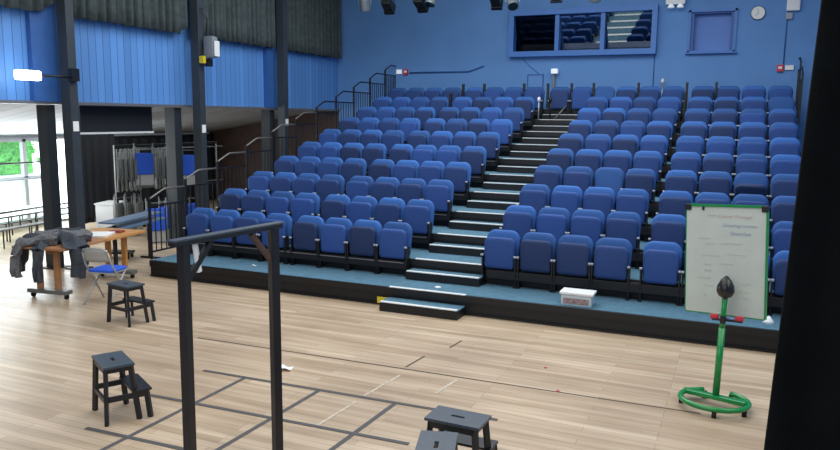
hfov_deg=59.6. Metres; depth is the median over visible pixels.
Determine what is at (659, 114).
seat
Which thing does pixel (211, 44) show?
loudspeaker
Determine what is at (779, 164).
seat
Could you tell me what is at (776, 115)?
seat
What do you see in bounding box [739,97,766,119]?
seat
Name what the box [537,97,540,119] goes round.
lamp
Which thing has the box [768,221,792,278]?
seat
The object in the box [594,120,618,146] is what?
seat
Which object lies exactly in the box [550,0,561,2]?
spotlight
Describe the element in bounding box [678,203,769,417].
whiteboard
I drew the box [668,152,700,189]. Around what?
seat
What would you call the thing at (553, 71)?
lamp
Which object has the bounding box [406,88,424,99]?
seat
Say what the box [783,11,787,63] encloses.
cable conduit
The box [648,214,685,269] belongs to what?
seat
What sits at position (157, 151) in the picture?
folded chair
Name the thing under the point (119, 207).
folded chair
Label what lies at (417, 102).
seat
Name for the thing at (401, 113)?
seat
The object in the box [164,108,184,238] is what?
steel column
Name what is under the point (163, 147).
folded chair
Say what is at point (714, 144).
seat
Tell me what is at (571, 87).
raised armrest
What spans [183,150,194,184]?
folded chair
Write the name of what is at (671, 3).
emergency light
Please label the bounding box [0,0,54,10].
curtain
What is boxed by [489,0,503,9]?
spotlight
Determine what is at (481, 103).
seat
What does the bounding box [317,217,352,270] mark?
seat
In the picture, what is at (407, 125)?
seat
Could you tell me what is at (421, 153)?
seat
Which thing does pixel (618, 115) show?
seat
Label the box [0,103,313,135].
ceiling
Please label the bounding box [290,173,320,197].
seat
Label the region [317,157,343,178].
seat
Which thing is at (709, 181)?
seat
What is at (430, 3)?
spotlight
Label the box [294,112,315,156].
guard rail
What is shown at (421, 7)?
spotlight
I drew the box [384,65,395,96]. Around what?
guard rail
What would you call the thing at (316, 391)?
tape
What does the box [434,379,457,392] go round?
tape
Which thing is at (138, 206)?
folded chair
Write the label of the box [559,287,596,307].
storage box
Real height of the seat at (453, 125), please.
0.767 m
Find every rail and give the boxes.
[0,161,39,164]
[147,185,184,259]
[184,167,216,226]
[216,151,245,206]
[245,137,271,188]
[271,124,294,171]
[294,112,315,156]
[315,101,335,141]
[335,91,353,128]
[353,81,369,116]
[369,73,384,106]
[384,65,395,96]
[795,57,801,110]
[797,66,803,122]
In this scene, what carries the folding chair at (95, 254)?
on the floor
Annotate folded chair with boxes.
[113,192,126,223]
[114,149,119,192]
[118,148,124,191]
[122,148,128,191]
[123,192,135,228]
[126,148,133,191]
[131,148,137,191]
[133,143,154,185]
[133,191,143,235]
[135,149,140,190]
[145,198,167,242]
[153,147,158,188]
[156,147,161,188]
[158,197,169,239]
[159,147,164,187]
[163,147,166,187]
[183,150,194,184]
[184,198,194,211]
[187,197,190,213]
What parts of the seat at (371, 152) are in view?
backrest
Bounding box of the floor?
[0,199,775,449]
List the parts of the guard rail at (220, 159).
post, handrail, rail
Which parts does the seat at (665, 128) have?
backrest, frame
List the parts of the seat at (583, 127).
backrest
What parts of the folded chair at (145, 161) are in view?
panel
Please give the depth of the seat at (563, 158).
13.07 m
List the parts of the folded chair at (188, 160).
panel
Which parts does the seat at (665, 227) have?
backrest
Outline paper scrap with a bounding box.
[282,364,293,370]
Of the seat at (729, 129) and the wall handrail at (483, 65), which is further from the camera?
the wall handrail at (483, 65)
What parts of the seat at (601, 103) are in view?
backrest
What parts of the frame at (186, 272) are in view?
post, post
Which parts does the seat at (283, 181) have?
backrest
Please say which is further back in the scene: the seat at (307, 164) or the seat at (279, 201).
the seat at (307, 164)
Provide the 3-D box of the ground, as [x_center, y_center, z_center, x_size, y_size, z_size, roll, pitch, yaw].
[-14.161,-0.114,17.987,10.000,0.100,24.000,4,9,23]
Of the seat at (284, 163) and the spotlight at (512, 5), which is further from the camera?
the spotlight at (512, 5)
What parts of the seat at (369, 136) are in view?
backrest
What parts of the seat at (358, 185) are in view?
backrest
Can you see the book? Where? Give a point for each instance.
(116, 231)
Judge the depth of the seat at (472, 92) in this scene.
17.98 m
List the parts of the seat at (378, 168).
backrest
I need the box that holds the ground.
[0,178,67,222]
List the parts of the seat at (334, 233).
frame, backrest, frame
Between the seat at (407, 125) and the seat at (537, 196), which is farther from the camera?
the seat at (407, 125)
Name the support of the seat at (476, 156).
on the platform
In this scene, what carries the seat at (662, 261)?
on the platform
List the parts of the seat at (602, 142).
backrest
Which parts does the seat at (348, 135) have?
backrest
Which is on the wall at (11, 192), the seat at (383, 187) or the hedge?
the hedge
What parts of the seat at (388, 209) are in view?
backrest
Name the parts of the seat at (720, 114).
backrest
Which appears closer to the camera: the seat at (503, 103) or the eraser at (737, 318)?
the eraser at (737, 318)
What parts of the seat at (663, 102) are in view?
backrest, frame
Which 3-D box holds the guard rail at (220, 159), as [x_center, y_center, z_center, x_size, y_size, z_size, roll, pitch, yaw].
[-3.483,-0.781,13.602,0.035,1.131,0.838,4,9,23]
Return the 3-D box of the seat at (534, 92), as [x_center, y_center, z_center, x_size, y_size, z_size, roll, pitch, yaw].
[2.699,-2.902,17.483,0.515,0.767,0.289,4,9,23]
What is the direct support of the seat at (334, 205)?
on the platform
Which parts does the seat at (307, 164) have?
backrest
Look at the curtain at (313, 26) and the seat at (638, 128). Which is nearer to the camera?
the seat at (638, 128)
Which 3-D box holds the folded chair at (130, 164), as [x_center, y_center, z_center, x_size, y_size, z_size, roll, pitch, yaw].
[-6.192,-1.176,15.683,0.096,0.912,0.404,-4,9,-27]
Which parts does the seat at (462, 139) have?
backrest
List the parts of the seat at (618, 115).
backrest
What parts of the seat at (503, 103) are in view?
backrest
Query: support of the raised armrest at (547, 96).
on the platform
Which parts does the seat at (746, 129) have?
backrest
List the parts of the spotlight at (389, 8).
barn door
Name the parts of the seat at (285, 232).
frame, backrest, frame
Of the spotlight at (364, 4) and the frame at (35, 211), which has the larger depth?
the spotlight at (364, 4)
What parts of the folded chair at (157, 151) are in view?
frame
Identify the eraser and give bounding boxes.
[710,313,718,318]
[735,316,743,321]
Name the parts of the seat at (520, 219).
backrest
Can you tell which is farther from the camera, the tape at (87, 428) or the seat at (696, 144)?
the seat at (696, 144)
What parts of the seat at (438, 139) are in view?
backrest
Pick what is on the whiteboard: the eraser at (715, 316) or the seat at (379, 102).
the eraser at (715, 316)
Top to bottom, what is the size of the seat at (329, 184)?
0.767 m
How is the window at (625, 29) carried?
in the wall at (454, 35)
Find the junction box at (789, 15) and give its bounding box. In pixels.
[786,12,792,18]
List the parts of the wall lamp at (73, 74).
arm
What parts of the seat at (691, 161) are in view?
backrest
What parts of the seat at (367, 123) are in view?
backrest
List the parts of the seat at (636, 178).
backrest, frame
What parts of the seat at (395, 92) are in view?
backrest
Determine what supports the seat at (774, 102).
on the platform
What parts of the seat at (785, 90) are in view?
backrest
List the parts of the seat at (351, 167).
backrest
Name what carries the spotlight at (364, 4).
hanging from the bar
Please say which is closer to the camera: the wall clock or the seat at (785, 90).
the seat at (785, 90)
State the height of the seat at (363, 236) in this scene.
0.767 m
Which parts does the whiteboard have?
board frame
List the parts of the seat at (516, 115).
backrest, frame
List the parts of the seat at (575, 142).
backrest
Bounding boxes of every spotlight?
[358,0,370,11]
[381,0,395,14]
[413,0,428,12]
[424,0,436,7]
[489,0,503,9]
[505,0,519,10]
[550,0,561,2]
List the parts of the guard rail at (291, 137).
post, handrail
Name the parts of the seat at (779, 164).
frame, backrest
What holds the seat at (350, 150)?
on the platform
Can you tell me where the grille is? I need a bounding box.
[214,41,219,56]
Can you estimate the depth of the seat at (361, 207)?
11.91 m
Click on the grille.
(216, 43)
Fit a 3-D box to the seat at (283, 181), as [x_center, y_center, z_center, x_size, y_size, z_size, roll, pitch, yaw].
[-2.526,-0.583,13.553,0.515,0.767,0.289,4,9,23]
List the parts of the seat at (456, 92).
backrest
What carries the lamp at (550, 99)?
on the platform
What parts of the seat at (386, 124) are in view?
backrest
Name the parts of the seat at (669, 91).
backrest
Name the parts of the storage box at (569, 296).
lid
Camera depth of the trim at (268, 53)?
17.25 m
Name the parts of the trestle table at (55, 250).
leg, leg, leg, leg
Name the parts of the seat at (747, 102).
backrest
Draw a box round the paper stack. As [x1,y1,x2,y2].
[92,231,114,237]
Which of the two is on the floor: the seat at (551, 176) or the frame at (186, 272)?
the frame at (186, 272)
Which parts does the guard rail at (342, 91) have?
post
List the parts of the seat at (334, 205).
backrest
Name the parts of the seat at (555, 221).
backrest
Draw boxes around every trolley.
[111,250,134,258]
[113,144,166,226]
[164,142,223,213]
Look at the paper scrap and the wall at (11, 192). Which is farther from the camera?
the wall at (11, 192)
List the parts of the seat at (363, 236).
frame, backrest, frame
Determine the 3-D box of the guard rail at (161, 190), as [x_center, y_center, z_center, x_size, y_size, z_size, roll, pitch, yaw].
[-4.166,-0.058,12.132,0.035,1.131,0.838,4,9,23]
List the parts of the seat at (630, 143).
backrest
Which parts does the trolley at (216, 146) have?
rail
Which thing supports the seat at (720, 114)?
on the platform
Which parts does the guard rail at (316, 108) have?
post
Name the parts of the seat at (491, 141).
backrest, frame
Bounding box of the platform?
[149,109,800,352]
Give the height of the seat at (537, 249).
0.767 m
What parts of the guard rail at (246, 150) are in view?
post, handrail, rail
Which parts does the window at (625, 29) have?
pane, pane, pane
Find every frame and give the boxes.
[0,201,67,240]
[0,206,68,248]
[166,221,283,449]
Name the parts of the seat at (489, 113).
backrest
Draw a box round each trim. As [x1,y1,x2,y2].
[0,100,340,110]
[25,0,61,101]
[263,47,274,107]
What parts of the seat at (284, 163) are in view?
backrest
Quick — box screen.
[79,105,153,134]
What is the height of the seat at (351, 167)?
0.767 m
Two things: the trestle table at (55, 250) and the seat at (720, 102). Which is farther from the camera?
the seat at (720, 102)
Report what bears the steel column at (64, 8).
on the floor
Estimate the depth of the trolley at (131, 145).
15.68 m
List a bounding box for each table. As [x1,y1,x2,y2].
[12,227,145,299]
[98,211,166,264]
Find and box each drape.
[80,134,114,223]
[114,134,214,210]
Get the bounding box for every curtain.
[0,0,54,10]
[73,0,187,33]
[202,0,275,47]
[287,0,341,58]
[764,0,839,449]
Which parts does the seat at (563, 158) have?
backrest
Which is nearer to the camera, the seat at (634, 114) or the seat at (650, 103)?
the seat at (634, 114)
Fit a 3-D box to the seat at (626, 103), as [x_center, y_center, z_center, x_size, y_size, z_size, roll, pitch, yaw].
[4.329,-2.394,15.903,0.515,0.767,0.289,4,9,23]
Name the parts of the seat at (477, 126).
backrest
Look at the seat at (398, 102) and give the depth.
17.87 m
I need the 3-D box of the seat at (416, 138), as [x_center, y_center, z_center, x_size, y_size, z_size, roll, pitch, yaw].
[-0.043,-1.559,15.133,0.515,0.767,0.289,4,9,23]
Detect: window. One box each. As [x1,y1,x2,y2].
[0,138,42,226]
[508,4,658,57]
[685,8,738,53]
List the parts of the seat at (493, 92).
backrest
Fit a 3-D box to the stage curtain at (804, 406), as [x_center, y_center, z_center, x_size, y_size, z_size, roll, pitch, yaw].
[2.172,-1.038,1.011,3.026,6.931,0.122,3,9,15]
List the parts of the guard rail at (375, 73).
post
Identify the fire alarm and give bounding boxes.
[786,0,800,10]
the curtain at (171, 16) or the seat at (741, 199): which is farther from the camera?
the curtain at (171, 16)
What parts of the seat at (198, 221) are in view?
backrest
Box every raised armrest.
[449,93,451,106]
[462,84,464,96]
[546,83,549,107]
[570,83,572,100]
[592,83,594,96]
[637,82,639,96]
[682,92,686,119]
[686,82,688,108]
[714,82,717,99]
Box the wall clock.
[751,6,765,19]
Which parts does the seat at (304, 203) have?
backrest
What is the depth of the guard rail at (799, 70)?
15.38 m
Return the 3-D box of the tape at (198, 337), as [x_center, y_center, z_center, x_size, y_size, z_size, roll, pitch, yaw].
[-0.051,1.496,7.550,5.501,0.002,0.020,4,9,22]
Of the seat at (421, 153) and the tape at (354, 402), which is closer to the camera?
the tape at (354, 402)
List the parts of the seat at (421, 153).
backrest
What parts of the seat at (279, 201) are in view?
backrest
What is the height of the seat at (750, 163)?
0.767 m
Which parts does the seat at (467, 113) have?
backrest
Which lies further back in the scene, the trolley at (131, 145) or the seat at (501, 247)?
the trolley at (131, 145)
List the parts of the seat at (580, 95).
backrest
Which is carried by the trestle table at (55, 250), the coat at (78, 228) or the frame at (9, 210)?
the coat at (78, 228)
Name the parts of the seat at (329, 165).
backrest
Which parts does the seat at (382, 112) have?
backrest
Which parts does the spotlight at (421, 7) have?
barn door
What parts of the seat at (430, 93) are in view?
backrest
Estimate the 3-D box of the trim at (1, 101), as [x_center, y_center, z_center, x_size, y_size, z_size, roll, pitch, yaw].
[-6.768,-1.760,10.322,0.200,0.050,22.400,4,9,23]
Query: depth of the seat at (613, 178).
12.03 m
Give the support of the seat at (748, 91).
on the platform
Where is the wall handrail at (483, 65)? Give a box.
[409,65,483,72]
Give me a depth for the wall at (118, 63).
14.05 m
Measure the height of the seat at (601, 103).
0.767 m
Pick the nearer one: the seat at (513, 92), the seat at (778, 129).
the seat at (778, 129)
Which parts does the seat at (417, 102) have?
backrest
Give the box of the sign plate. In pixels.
[785,65,793,69]
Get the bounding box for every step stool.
[91,350,153,426]
[106,279,155,327]
[415,430,457,449]
[424,405,497,449]
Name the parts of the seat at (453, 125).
backrest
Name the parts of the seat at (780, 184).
backrest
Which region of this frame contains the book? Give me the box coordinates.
[110,230,124,232]
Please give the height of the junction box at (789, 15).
0.140 m
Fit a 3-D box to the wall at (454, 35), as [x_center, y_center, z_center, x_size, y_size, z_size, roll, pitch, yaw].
[1.890,-3.657,18.696,18.000,7.000,0.200,4,9,23]
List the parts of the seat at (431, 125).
backrest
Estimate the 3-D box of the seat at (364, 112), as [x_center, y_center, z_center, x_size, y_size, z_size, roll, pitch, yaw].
[-1.276,-2.424,17.424,0.515,0.767,0.289,4,9,23]
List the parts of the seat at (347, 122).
backrest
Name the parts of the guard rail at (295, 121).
post, handrail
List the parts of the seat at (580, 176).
backrest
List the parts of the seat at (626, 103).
backrest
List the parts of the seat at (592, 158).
backrest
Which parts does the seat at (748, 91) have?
backrest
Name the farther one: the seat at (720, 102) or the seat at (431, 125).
the seat at (431, 125)
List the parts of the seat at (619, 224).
backrest, frame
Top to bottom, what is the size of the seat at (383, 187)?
0.767 m
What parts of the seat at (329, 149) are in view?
backrest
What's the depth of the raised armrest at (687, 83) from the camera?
16.11 m
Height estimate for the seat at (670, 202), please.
0.767 m
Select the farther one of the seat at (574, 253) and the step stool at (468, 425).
the seat at (574, 253)
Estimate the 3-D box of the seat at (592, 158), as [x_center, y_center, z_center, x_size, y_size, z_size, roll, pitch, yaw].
[2.962,-0.949,12.964,0.515,0.767,0.289,4,9,23]
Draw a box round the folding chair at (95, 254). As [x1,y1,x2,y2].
[81,248,129,304]
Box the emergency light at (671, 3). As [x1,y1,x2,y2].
[666,0,685,7]
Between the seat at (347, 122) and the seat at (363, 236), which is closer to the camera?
the seat at (363, 236)
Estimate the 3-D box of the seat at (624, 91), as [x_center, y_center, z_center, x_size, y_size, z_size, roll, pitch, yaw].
[4.671,-2.756,16.638,0.515,0.767,0.289,4,9,23]
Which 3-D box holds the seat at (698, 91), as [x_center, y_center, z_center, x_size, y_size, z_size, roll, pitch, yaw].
[6.156,-2.645,16.002,0.515,0.767,0.289,4,9,23]
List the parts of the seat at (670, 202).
backrest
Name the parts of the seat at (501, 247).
frame, backrest, frame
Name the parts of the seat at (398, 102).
backrest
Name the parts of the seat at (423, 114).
backrest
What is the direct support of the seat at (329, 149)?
on the platform
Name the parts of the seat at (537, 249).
frame, backrest, frame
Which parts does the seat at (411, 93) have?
backrest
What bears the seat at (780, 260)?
on the platform
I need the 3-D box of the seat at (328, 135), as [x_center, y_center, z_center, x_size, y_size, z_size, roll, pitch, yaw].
[-1.960,-1.701,15.954,0.515,0.767,0.289,4,9,23]
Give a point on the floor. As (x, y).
(48, 342)
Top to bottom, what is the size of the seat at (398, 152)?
0.767 m
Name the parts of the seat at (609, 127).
backrest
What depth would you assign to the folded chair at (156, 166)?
16.06 m
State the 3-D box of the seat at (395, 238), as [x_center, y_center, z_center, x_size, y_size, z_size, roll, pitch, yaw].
[-0.376,0.350,10.870,0.515,0.767,0.289,4,9,23]
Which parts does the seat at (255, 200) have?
backrest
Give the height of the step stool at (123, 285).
0.502 m
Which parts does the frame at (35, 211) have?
leg, leg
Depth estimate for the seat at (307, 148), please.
15.13 m
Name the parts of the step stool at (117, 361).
leg, cross rail, cross rail, leg, rail, rail, leg, rail, leg, leg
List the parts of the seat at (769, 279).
frame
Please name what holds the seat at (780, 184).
on the platform
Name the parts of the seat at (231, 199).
backrest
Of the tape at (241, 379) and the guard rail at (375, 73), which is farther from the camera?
the guard rail at (375, 73)
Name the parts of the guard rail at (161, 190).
post, rail, handrail, rail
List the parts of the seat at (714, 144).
backrest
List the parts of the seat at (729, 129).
backrest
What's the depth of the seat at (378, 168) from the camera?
13.57 m
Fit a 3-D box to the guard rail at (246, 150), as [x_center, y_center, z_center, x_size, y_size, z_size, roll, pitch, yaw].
[-3.141,-1.142,14.337,0.035,1.131,0.838,4,9,23]
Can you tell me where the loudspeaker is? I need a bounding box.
[199,8,219,66]
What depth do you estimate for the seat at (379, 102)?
18.06 m
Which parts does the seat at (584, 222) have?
backrest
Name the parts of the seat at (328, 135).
backrest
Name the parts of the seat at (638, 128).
backrest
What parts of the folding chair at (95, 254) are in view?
leg, leg, frame, panel, seat frame, leg, leg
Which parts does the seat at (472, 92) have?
backrest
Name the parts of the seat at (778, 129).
backrest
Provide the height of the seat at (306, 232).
0.767 m
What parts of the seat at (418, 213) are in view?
backrest, frame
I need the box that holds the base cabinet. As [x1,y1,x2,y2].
[94,200,122,227]
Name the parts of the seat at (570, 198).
backrest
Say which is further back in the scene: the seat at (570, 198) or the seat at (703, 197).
the seat at (570, 198)
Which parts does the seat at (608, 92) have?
backrest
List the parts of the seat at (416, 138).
backrest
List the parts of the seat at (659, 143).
backrest, frame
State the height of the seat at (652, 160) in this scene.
0.767 m
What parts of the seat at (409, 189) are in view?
backrest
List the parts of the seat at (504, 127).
backrest, frame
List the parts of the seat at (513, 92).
backrest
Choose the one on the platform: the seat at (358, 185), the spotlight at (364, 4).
the seat at (358, 185)
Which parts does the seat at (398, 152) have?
backrest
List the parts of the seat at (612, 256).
frame, backrest, frame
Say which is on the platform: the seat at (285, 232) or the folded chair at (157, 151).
the seat at (285, 232)
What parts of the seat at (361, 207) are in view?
backrest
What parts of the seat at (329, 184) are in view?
backrest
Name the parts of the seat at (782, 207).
frame, backrest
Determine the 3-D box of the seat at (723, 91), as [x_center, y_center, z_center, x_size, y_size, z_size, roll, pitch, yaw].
[6.619,-2.611,15.803,0.515,0.767,0.289,4,9,23]
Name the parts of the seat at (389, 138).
backrest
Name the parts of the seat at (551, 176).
backrest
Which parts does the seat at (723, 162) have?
backrest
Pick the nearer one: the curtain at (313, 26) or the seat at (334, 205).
the seat at (334, 205)
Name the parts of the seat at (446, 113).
backrest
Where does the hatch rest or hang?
attached to the wall at (454, 35)
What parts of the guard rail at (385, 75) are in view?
post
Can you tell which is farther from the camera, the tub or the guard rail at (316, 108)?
the guard rail at (316, 108)
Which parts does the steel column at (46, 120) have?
plate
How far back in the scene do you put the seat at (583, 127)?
14.53 m
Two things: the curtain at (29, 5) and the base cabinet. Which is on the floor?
the base cabinet
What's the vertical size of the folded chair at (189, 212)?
0.912 m
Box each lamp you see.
[14,68,79,81]
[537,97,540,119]
[549,97,551,118]
[551,69,557,88]
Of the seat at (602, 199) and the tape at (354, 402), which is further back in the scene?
the seat at (602, 199)
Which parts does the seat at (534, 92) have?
backrest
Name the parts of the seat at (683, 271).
frame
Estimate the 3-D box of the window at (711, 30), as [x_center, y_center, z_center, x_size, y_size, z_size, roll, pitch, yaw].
[6.560,-4.339,16.486,1.080,0.965,0.285,4,9,23]
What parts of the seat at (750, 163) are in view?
backrest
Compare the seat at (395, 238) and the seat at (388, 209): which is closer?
the seat at (395, 238)
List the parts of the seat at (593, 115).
backrest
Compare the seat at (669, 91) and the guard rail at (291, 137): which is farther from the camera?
the seat at (669, 91)
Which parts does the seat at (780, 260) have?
frame, backrest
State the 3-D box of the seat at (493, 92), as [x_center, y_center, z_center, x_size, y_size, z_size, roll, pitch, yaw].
[1.782,-2.970,17.876,0.515,0.767,0.289,4,9,23]
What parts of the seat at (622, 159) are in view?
backrest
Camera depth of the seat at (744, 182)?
11.13 m
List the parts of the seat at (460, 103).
backrest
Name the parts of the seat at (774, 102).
backrest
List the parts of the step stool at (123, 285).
leg, cross rail, cross rail, rail, leg, leg, leg, rail, rail, leg, leg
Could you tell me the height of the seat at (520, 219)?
0.767 m
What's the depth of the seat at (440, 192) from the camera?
12.23 m
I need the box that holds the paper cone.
[762,316,774,324]
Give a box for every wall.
[0,0,337,108]
[0,132,208,228]
[0,173,41,211]
[209,0,820,199]
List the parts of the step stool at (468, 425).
leg, cross rail, leg, leg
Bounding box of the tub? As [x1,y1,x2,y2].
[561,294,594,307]
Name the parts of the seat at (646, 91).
backrest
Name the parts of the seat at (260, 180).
backrest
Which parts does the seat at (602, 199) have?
backrest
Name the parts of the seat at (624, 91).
backrest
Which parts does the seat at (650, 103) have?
backrest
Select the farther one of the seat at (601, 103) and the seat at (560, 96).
the seat at (560, 96)
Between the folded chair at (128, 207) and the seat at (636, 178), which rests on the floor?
the folded chair at (128, 207)
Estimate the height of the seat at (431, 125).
0.767 m
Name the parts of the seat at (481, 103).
backrest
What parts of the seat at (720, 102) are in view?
backrest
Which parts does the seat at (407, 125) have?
backrest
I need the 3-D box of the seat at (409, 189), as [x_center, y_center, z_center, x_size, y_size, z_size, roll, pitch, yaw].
[-0.151,-0.407,12.536,0.515,0.767,0.289,4,9,23]
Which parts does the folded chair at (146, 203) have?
panel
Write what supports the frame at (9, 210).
on the floor
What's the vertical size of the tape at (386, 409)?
0.002 m
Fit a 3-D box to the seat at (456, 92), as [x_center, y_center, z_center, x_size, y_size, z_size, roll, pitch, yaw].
[0.782,-3.044,18.304,0.515,0.767,0.289,4,9,23]
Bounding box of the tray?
[712,318,742,322]
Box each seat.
[183,207,215,255]
[207,209,240,258]
[216,188,246,212]
[233,211,265,261]
[239,190,270,214]
[245,171,273,193]
[258,213,292,263]
[263,191,294,218]
[267,172,296,194]
[272,156,298,176]
[288,192,319,236]
[289,215,324,267]
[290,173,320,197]
[294,156,320,177]
[297,142,320,160]
[314,174,344,203]
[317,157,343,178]
[317,194,350,222]
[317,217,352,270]
[318,142,341,161]
[319,129,340,145]
[338,117,359,132]
[339,129,361,146]
[340,143,363,161]
[341,158,366,185]
[343,176,373,201]
[344,196,377,225]
[345,219,381,273]
[356,107,376,120]
[358,117,379,133]
[360,130,382,147]
[362,143,386,169]
[368,159,394,182]
[370,177,399,203]
[371,197,405,228]
[373,97,392,109]
[375,107,395,121]
[375,222,412,276]
[378,118,399,133]
[381,130,404,154]
[388,88,406,99]
[388,144,413,164]
[391,97,410,110]
[393,160,419,183]
[394,107,415,121]
[395,178,426,205]
[398,118,420,141]
[400,199,434,250]
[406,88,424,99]
[407,130,430,148]
[410,97,429,110]
[412,145,436,165]
[414,107,435,129]
[418,161,444,184]
[421,179,453,226]
[423,118,445,134]
[424,88,442,100]
[429,97,448,117]
[429,131,452,150]
[436,145,461,167]
[438,107,459,122]
[442,87,461,101]
[443,162,470,206]
[445,118,467,136]
[452,97,472,110]
[452,131,476,150]
[459,107,480,122]
[460,146,486,187]
[464,87,482,100]
[467,119,489,136]
[472,97,492,111]
[476,132,500,171]
[480,107,502,123]
[480,229,519,288]
[484,87,503,100]
[489,119,512,156]
[492,97,513,111]
[499,205,536,241]
[502,107,524,142]
[503,87,522,100]
[513,97,534,130]
[516,184,550,217]
[516,232,556,291]
[524,87,544,118]
[533,165,562,196]
[533,207,570,244]
[546,148,573,177]
[548,87,569,113]
[548,185,582,218]
[551,235,593,292]
[558,133,583,160]
[563,166,593,196]
[567,209,605,247]
[568,120,592,145]
[569,87,591,114]
[575,149,602,179]
[577,108,600,132]
[580,187,615,221]
[585,134,611,161]
[586,97,607,119]
[590,237,632,299]
[594,87,614,107]
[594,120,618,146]
[594,167,624,203]
[602,108,625,132]
[603,150,632,180]
[603,211,641,268]
[609,97,632,120]
[612,134,639,162]
[613,188,649,241]
[616,86,636,107]
[620,121,645,147]
[622,168,656,217]
[627,108,651,133]
[633,97,656,120]
[633,151,662,196]
[637,241,682,305]
[639,86,660,108]
[640,135,667,178]
[647,121,672,161]
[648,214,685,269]
[652,108,676,146]
[656,190,692,217]
[657,97,680,133]
[662,86,684,120]
[663,170,697,203]
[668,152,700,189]
[676,136,704,170]
[680,121,707,153]
[680,254,684,305]
[684,108,710,138]
[688,97,712,124]
[691,86,714,110]
[695,192,729,204]
[697,171,731,204]
[701,153,733,200]
[704,136,735,180]
[707,122,736,154]
[712,108,737,148]
[714,97,738,134]
[717,86,739,121]
[732,172,768,200]
[732,194,768,205]
[733,153,767,190]
[735,137,767,168]
[736,122,767,154]
[738,109,766,128]
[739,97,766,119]
[740,86,766,110]
[766,85,792,121]
[766,97,794,124]
[767,109,796,139]
[767,122,798,155]
[767,137,800,172]
[767,254,770,314]
[768,154,800,199]
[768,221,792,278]
[768,250,788,315]
[769,174,798,223]
[769,196,795,250]
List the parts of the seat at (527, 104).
backrest, frame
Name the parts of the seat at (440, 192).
backrest, frame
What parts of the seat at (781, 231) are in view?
frame, backrest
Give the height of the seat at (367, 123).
0.767 m
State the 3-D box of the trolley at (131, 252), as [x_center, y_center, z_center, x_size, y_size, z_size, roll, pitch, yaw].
[-5.440,0.532,13.258,0.500,0.128,0.267,1,8,0]
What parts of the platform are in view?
yellow plate, fascia rail, fascia rail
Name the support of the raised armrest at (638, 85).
on the platform
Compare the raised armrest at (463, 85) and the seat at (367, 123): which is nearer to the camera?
the seat at (367, 123)
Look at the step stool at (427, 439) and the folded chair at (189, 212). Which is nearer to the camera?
the step stool at (427, 439)
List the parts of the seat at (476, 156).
backrest, frame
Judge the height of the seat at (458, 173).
0.767 m
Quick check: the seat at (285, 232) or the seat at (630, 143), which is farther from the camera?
the seat at (630, 143)
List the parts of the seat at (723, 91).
backrest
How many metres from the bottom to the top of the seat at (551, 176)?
0.767 m
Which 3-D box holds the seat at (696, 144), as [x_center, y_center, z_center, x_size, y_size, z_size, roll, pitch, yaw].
[4.790,-1.200,13.062,0.515,0.767,0.289,4,9,23]
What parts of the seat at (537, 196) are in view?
backrest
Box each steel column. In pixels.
[36,105,70,269]
[56,0,93,269]
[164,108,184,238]
[189,0,207,207]
[261,110,274,171]
[276,0,288,156]
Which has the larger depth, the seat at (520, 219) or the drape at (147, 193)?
the drape at (147, 193)
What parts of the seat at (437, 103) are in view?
backrest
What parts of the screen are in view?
rail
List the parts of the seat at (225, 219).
frame, backrest, frame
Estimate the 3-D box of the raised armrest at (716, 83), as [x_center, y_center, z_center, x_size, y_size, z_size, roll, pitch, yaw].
[6.419,-2.811,15.925,0.050,0.580,0.080,4,9,23]
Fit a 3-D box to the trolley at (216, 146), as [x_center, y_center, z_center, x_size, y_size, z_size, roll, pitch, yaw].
[-5.452,-1.024,17.668,0.617,1.924,1.560,6,10,33]
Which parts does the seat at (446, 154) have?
backrest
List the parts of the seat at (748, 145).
backrest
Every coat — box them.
[9,234,57,277]
[20,233,59,271]
[29,236,48,283]
[34,229,92,240]
[44,227,82,230]
[55,229,89,278]
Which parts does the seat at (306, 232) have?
frame, backrest, frame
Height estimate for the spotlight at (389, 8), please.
0.602 m
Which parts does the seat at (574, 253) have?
frame, backrest, frame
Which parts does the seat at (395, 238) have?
frame, backrest, frame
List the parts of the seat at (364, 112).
backrest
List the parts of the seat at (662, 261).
frame, backrest, frame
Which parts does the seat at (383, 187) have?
backrest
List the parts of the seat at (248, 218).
frame, backrest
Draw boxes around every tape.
[84,427,182,449]
[100,378,245,449]
[150,394,409,444]
[198,337,700,413]
[203,370,497,420]
[215,390,319,449]
[313,401,356,427]
[328,403,395,449]
[363,375,400,395]
[405,356,424,366]
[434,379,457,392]
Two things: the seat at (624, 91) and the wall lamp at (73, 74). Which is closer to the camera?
the wall lamp at (73, 74)
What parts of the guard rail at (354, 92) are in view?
post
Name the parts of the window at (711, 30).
infill panel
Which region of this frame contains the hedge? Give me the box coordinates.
[0,141,39,174]
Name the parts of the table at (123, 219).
leg, leg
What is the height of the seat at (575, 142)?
0.767 m
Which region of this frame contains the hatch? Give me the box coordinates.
[527,74,543,87]
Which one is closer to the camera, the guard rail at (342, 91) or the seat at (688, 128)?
the seat at (688, 128)
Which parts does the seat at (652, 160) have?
backrest, frame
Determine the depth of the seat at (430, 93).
18.41 m
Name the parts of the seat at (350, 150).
backrest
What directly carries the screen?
hanging from the ceiling
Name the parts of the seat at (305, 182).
backrest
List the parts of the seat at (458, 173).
backrest, frame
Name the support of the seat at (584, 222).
on the platform
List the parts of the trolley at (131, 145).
rail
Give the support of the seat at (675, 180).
on the platform
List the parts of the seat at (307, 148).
backrest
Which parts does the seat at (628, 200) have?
backrest, frame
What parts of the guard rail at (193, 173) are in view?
post, handrail, rail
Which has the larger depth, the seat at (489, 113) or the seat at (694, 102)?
the seat at (489, 113)
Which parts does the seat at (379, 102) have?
backrest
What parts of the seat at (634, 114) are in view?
backrest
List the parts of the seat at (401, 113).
backrest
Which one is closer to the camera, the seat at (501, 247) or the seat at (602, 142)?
the seat at (501, 247)
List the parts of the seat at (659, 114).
backrest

